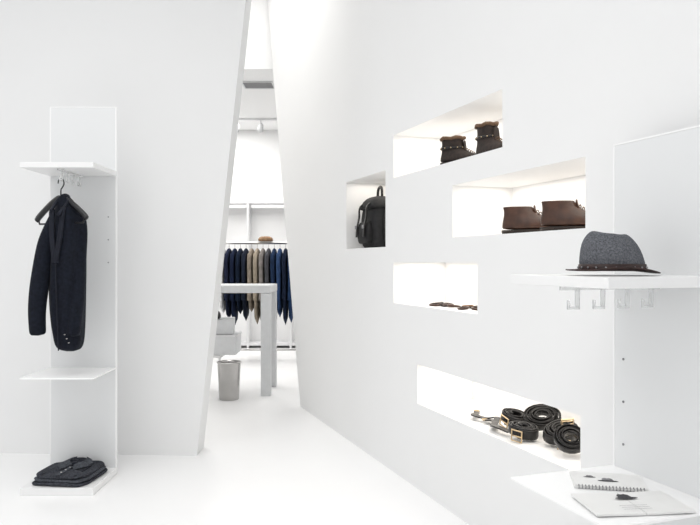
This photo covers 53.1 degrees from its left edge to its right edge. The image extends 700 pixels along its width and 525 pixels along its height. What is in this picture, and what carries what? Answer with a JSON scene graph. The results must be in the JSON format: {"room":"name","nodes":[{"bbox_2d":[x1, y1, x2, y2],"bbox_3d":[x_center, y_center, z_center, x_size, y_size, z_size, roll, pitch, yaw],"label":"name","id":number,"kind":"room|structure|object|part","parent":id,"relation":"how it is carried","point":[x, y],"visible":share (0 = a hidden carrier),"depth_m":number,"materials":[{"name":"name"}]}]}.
{"room":"clothing store","nodes":[
{"label":"clothing store","id":0,"kind":"room"},
{"bbox_2d":[0,0,251,455],"bbox_3d":[-3.277,-0.900,4.921,5.460,4.400,0.220,0,0,3],"label":"wall","id":1,"kind":"structure","parent":0,"point":[172,71],"depth_m":4.73,"materials":[{"name":"paint"}]},
{"bbox_2d":[0,346,468,524],"bbox_3d":[-1.000,1.350,4.100,10.000,0.100,14.200,0,0,0],"label":"floor","id":2,"kind":"structure","parent":0,"point":[262,460],"depth_m":4.16,"materials":[{"name":"white concrete"}]},
{"bbox_2d":[20,107,116,495],"bbox_3d":[-1.638,0.171,4.108,0.410,2.258,0.413,0,0,-1],"label":"display stand","id":3,"kind":"object","parent":2,"relation":"on","point":[83,140],"visible":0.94,"depth_m":4.30,"materials":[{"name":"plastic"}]},
{"bbox_2d":[28,193,87,350],"bbox_3d":[-1.658,0.057,4.013,0.302,0.906,0.239,0,0,0],"label":"suit jacket","id":4,"kind":"object","parent":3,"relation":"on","point":[59,267],"visible":0.91,"depth_m":3.92,"materials":[{"name":"black fabric"}]},
{"bbox_2d":[35,179,88,224],"bbox_3d":[-1.660,-0.352,4.020,0.455,0.269,0.024,0,0,30],"label":"hanger","id":5,"kind":"object","parent":3,"relation":"hanging from","point":[76,207],"visible":0.79,"depth_m":4.01,"materials":[{"name":"black wood"}]},
{"bbox_3d":[-1.660,-0.310,4.020,0.455,0.151,0.024,0,0,30],"label":"arm","id":6,"kind":"part","parent":5,"relation":"part of","materials":[{"name":"black plastic"}]},
{"bbox_2d":[20,162,115,175],"bbox_3d":[-1.638,-0.545,4.102,0.410,0.030,0.400,0,0,0],"label":"shelf","id":7,"kind":"object","parent":3,"relation":"attached to","point":[46,168],"depth_m":3.99,"materials":[{"name":"white paint"}]},
{"bbox_2d":[20,367,116,379],"bbox_3d":[-1.638,0.649,4.102,0.410,0.008,0.400,0,0,0],"label":"shelf","id":8,"kind":"object","parent":3,"relation":"attached to","point":[52,373],"depth_m":4.07,"materials":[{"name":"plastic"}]},
{"bbox_2d":[32,456,107,486],"bbox_3d":[-1.635,1.217,4.100,0.340,0.086,0.359,0,0,6],"label":"shirt","id":9,"kind":"object","parent":3,"relation":"on","point":[76,471],"visible":1,"depth_m":4.02,"materials":[{"name":"grey fabric"}]},
{"bbox_3d":[-1.638,-0.524,4.102,0.008,0.012,0.360,0,0,0],"label":"hook rail","id":10,"kind":"part","parent":3,"relation":"part of","materials":[{"name":"clear plastic"}]},
{"bbox_3d":[-1.640,0.174,4.308,0.394,2.252,0.012,0,0,-1],"label":"panel","id":11,"kind":"part","parent":3,"relation":"part of","materials":[{"name":"plastic"}]},
{"bbox_2d":[217,360,241,400],"bbox_3d":[-1.150,1.120,6.660,0.236,0.360,0.236,0,0,0],"label":"trash bin","id":12,"kind":"object","parent":2,"relation":"on","point":[228,370],"visible":1,"depth_m":6.58,"materials":[{"name":"metal"}]},
{"bbox_2d":[213,284,276,395],"bbox_3d":[-1.250,0.761,7.100,0.960,1.078,0.600,0,0,0],"label":"table","id":13,"kind":"object","parent":2,"relation":"on","point":[268,292],"visible":0.54,"depth_m":6.80,"materials":[{"name":"white paint"}]},
{"bbox_2d":[213,355,224,357],"bbox_3d":[-1.500,0.930,7.150,0.460,0.025,0.500,0,0,0],"label":"shelf","id":14,"kind":"object","parent":13,"relation":"attached to","point":[215,356],"depth_m":6.90,"materials":[{"name":"white paint"}]},
{"bbox_2d":[214,317,241,354],"bbox_3d":[-1.340,0.741,7.101,0.430,0.350,0.372,0,0,0],"label":"storage boxes","id":15,"kind":"object","parent":13,"relation":"on","point":[227,341],"visible":0.52,"depth_m":6.97},
{"bbox_3d":[-1.340,0.729,7.100,0.430,0.020,0.370,0,0,0],"label":"lid","id":16,"kind":"part","parent":15,"relation":"part of","materials":[{"name":"white cardboard"}]},
{"bbox_3d":[-0.820,0.800,6.850,0.095,1.000,0.095,0,0,0],"label":"leg","id":17,"kind":"part","parent":13,"relation":"part of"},
{"bbox_3d":[-0.820,0.800,7.350,0.095,1.000,0.095,0,0,0],"label":"leg","id":18,"kind":"part","parent":13,"relation":"part of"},
{"bbox_2d":[218,201,294,347],"bbox_3d":[-1.225,0.188,10.750,1.780,2.225,0.300,0,0,0],"label":"tall cabinet","id":19,"kind":"object","parent":2,"relation":"on","point":[248,224],"visible":0.16,"depth_m":10.88,"materials":[{"name":"plastic"}]},
{"bbox_2d":[226,242,295,350],"bbox_3d":[-1.280,0.509,9.300,1.280,1.578,0.556,0,0,0],"label":"clothing rack","id":20,"kind":"object","parent":2,"relation":"on","point":[226,242],"visible":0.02,"depth_m":9.29,"materials":[{"name":"metal"}]},
{"bbox_2d":[219,244,292,324],"bbox_3d":[-1.229,0.301,9.274,0.969,1.156,0.505,0,0,0],"label":"jackets","id":21,"kind":"object","parent":20,"relation":"hanging from","point":[240,266],"visible":0.79,"depth_m":9.07,"materials":[{"name":"fabric"}]},
{"bbox_3d":[-1.280,-0.260,9.300,1.280,0.036,0.036,0,0,0],"label":"rail","id":22,"kind":"part","parent":20,"relation":"part of","materials":[{"name":"metal"}]},
{"bbox_2d":[258,236,272,240],"bbox_3d":[-1.120,-0.315,9.300,0.194,0.069,0.135,0,0,0],"label":"hat","id":23,"kind":"object","parent":20,"relation":"on","point":[263,238],"visible":1,"depth_m":9.24,"materials":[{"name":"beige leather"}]},
{"bbox_3d":[-1.280,1.160,9.300,1.240,0.024,0.024,0,0,0],"label":"rail","id":24,"kind":"part","parent":20,"relation":"part of","materials":[{"name":"metal"}]},
{"bbox_2d":[511,125,699,524],"bbox_3d":[0.778,0.452,2.072,0.413,1.696,0.450,0,0,-20],"label":"display stand","id":25,"kind":"object","parent":2,"relation":"on","point":[656,178],"visible":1,"depth_m":2.13,"materials":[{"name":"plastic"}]},
{"bbox_3d":[0.659,0.103,2.029,0.014,0.055,0.006,0,0,-20],"label":"hook stem","id":26,"kind":"part","parent":25,"relation":"part of","materials":[{"name":"clear plastic"}]},
{"bbox_3d":[0.744,0.103,2.060,0.014,0.055,0.006,0,0,-20],"label":"hook stem","id":27,"kind":"part","parent":25,"relation":"part of","materials":[{"name":"clear plastic"}]},
{"bbox_2d":[511,274,699,288],"bbox_3d":[0.772,0.053,2.070,0.400,0.030,0.450,0,0,-20],"label":"shelf","id":28,"kind":"object","parent":25,"relation":"attached to","point":[564,281],"depth_m":1.89,"materials":[{"name":"white paint"}]},
{"bbox_2d":[511,465,699,524],"bbox_3d":[0.772,0.683,2.070,0.400,0.008,0.450,0,0,-20],"label":"shelf","id":29,"kind":"object","parent":25,"relation":"attached to","point":[557,487],"depth_m":2.08,"materials":[{"name":"plastic"}]},
{"bbox_2d":[569,471,648,491],"bbox_3d":[0.792,0.671,2.154,0.210,0.014,0.158,0,0,12],"label":"spiral notebook","id":30,"kind":"object","parent":25,"relation":"on","point":[587,480],"visible":0.99,"depth_m":2.14,"materials":[{"name":"paper"}]},
{"bbox_3d":[0.772,0.074,2.070,0.360,0.012,0.008,0,0,-20],"label":"hook rail","id":31,"kind":"part","parent":25,"relation":"part of","materials":[{"name":"clear plastic"}]},
{"bbox_2d":[566,231,660,273],"bbox_3d":[0.771,-0.030,2.059,0.264,0.125,0.239,0,0,4],"label":"hat","id":32,"kind":"object","parent":25,"relation":"on","point":[599,251],"visible":1,"depth_m":2.00,"materials":[{"name":"grey fabric"}]},
{"bbox_3d":[0.770,-0.036,2.059,0.182,0.113,0.164,0,0,24],"label":"crown","id":33,"kind":"part","parent":32,"relation":"part of","materials":[{"name":"grey fabric"}]},
{"bbox_3d":[0.828,0.103,2.091,0.014,0.055,0.006,0,0,-20],"label":"hook stem","id":34,"kind":"part","parent":25,"relation":"part of","materials":[{"name":"white metal"}]},
{"bbox_2d":[571,490,695,516],"bbox_3d":[0.786,0.672,1.958,0.278,0.010,0.170,0,0,-6],"label":"booklet","id":35,"kind":"object","parent":25,"relation":"on","point":[642,503],"visible":1,"depth_m":1.95,"materials":[{"name":"paper"}]},
{"bbox_3d":[0.781,0.668,2.004,0.040,0.001,0.031,0,0,-6],"label":"sketch crown","id":36,"kind":"part","parent":35,"relation":"part of","materials":[{"name":"black paper"}]},
{"bbox_3d":[0.913,0.103,2.122,0.014,0.055,0.006,0,0,-20],"label":"hook stem","id":37,"kind":"part","parent":25,"relation":"part of","materials":[{"name":"clear plastic"}]},
{"bbox_3d":[0.966,0.455,2.141,0.012,1.690,0.434,0,0,-20],"label":"panel","id":38,"kind":"part","parent":25,"relation":"part of","materials":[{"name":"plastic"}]},
{"bbox_2d":[229,130,283,207],"bbox_3d":[-1.000,-0.400,11.150,10.000,3.400,0.100,0,0,0],"label":"wall","id":39,"kind":"structure","parent":0,"point":[257,176],"depth_m":11.10,"materials":[{"name":"paint"}]},
{"bbox_2d":[238,72,277,129],"bbox_3d":[-1.000,-2.150,9.450,10.000,0.100,3.500,0,0,0],"label":"ceiling","id":40,"kind":"structure","parent":0,"point":[255,103],"depth_m":9.30,"materials":[{"name":"paint"}]},
{"bbox_2d":[238,118,276,132],"bbox_3d":[-1.200,-1.994,10.184,1.400,0.212,0.150,0,0,0],"label":"track light","id":41,"kind":"object","parent":40,"relation":"attached to","point":[260,126],"visible":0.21,"depth_m":10.18,"materials":[{"name":"white metal"}]},
{"bbox_2d":[243,81,273,88],"bbox_3d":[-1.080,-2.092,8.250,0.365,0.014,0.315,0,0,0],"label":"ceiling vent","id":42,"kind":"object","parent":40,"relation":"in","point":[246,84],"visible":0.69,"depth_m":8.23,"materials":[{"name":"metal"}]},
{"bbox_2d":[244,0,272,71],"bbox_3d":[-1.000,-2.600,7.650,10.000,1.000,0.100,0,0,0],"label":"wall header","id":43,"kind":"structure","parent":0,"point":[258,58],"depth_m":7.60,"materials":[{"name":"paint"}]},
{"bbox_2d":[267,0,699,524],"bbox_3d":[1.193,-0.900,2.692,0.600,4.400,10.710,0,0,-20],"label":"wall","id":44,"kind":"structure","parent":0,"point":[367,92],"depth_m":3.66,"materials":[{"name":"paint"}]},
{"bbox_2d":[355,185,385,247],"bbox_3d":[0.186,-0.326,4.999,0.252,0.450,0.351,0,0,-20],"label":"backpack","id":45,"kind":"object","parent":44,"relation":"on","point":[371,232],"visible":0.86,"depth_m":4.89,"materials":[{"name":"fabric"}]},
{"bbox_3d":[0.214,-0.510,5.001,0.020,0.081,0.100,0,0,-20],"label":"handle","id":46,"kind":"part","parent":45,"relation":"part of","materials":[{"name":"black leather"}]},
{"bbox_2d":[429,302,476,309],"bbox_3d":[0.613,0.241,3.837,0.175,0.022,0.636,0,0,-20],"label":"bracelets","id":47,"kind":"object","parent":44,"relation":"on","point":[463,307],"visible":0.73,"depth_m":3.84,"materials":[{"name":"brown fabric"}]},
{"bbox_2d":[440,135,475,164],"bbox_3d":[0.610,-0.607,3.794,0.258,0.163,0.106,0,0,25],"label":"boot","id":48,"kind":"object","parent":44,"relation":"on","point":[454,147],"visible":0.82,"depth_m":3.78,"materials":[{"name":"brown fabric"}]},
{"bbox_2d":[471,409,499,422],"bbox_3d":[0.679,0.785,3.586,0.102,0.021,0.326,0,0,-15],"label":"leather strap","id":49,"kind":"object","parent":44,"relation":"on","point":[476,413],"visible":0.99,"depth_m":3.56,"materials":[{"name":"leather"}]},
{"bbox_2d":[474,121,501,153],"bbox_3d":[0.728,-0.619,3.528,0.106,0.188,0.258,0,0,-35],"label":"boot","id":50,"kind":"object","parent":44,"relation":"on","point":[488,138],"visible":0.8,"depth_m":3.52,"materials":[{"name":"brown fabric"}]},
{"bbox_2d":[481,418,508,432],"bbox_3d":[0.706,0.785,3.394,0.071,0.020,0.298,0,0,-6],"label":"leather strap","id":51,"kind":"object","parent":44,"relation":"on","point":[494,424],"visible":0.95,"depth_m":3.33,"materials":[{"name":"leather"}]},
{"bbox_2d":[499,408,528,428],"bbox_3d":[0.799,0.759,3.405,0.155,0.088,0.118,0,0,-9],"label":"belt","id":52,"kind":"object","parent":44,"relation":"on","point":[508,415],"visible":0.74,"depth_m":3.39,"materials":[{"name":"black leather"}]},
{"bbox_3d":[0.742,0.767,3.369,0.008,0.057,0.054,-8,24,-31],"label":"buckle frame","id":53,"kind":"part","parent":52,"relation":"part of","materials":[{"name":"gold metal"}]},
{"bbox_2d":[508,421,538,443],"bbox_3d":[0.789,0.768,3.177,0.128,0.082,0.132,0,0,3],"label":"belt","id":54,"kind":"object","parent":44,"relation":"on","point":[522,430],"visible":1,"depth_m":3.15,"materials":[{"name":"black leather"}]},
{"bbox_3d":[0.746,0.778,3.136,0.054,0.057,0.008,9,17,37],"label":"buckle frame","id":55,"kind":"part","parent":54,"relation":"part of","materials":[{"name":"gold metal"}]},
{"bbox_2d":[502,205,547,233],"bbox_3d":[0.839,-0.198,3.227,0.277,0.135,0.110,0,0,22],"label":"shoe","id":56,"kind":"object","parent":44,"relation":"on","point":[517,219],"visible":0.78,"depth_m":3.21,"materials":[{"name":"brown leather"}]},
{"bbox_2d":[523,404,560,430],"bbox_3d":[0.896,0.738,3.268,0.172,0.143,0.146,0,0,35],"label":"belt","id":57,"kind":"object","parent":44,"relation":"on","point":[534,411],"visible":0.8,"depth_m":3.25,"materials":[{"name":"black leather"}]},
{"bbox_2d":[543,419,577,449],"bbox_3d":[0.927,0.757,3.086,0.141,0.116,0.164,0,0,41],"label":"belt","id":58,"kind":"object","parent":44,"relation":"on","point":[549,429],"visible":0.38,"depth_m":3.07,"materials":[{"name":"black leather"}]},
{"bbox_2d":[540,199,584,230],"bbox_3d":[0.941,-0.199,2.945,0.277,0.138,0.110,0,0,18],"label":"shoe","id":59,"kind":"object","parent":44,"relation":"on","point":[559,214],"visible":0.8,"depth_m":2.92,"materials":[{"name":"brown leather"}]},
{"bbox_2d":[553,418,579,453],"bbox_3d":[0.923,0.727,2.939,0.134,0.142,0.123,0,0,10],"label":"belt","id":60,"kind":"object","parent":44,"relation":"on","point":[570,447],"visible":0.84,"depth_m":2.92,"materials":[{"name":"black leather"}]},
{"bbox_3d":[0.925,0.678,2.977,0.054,0.008,0.057,-8,-39,10],"label":"buckle frame","id":61,"kind":"part","parent":60,"relation":"part of","materials":[{"name":"gold metal"}]}
]}

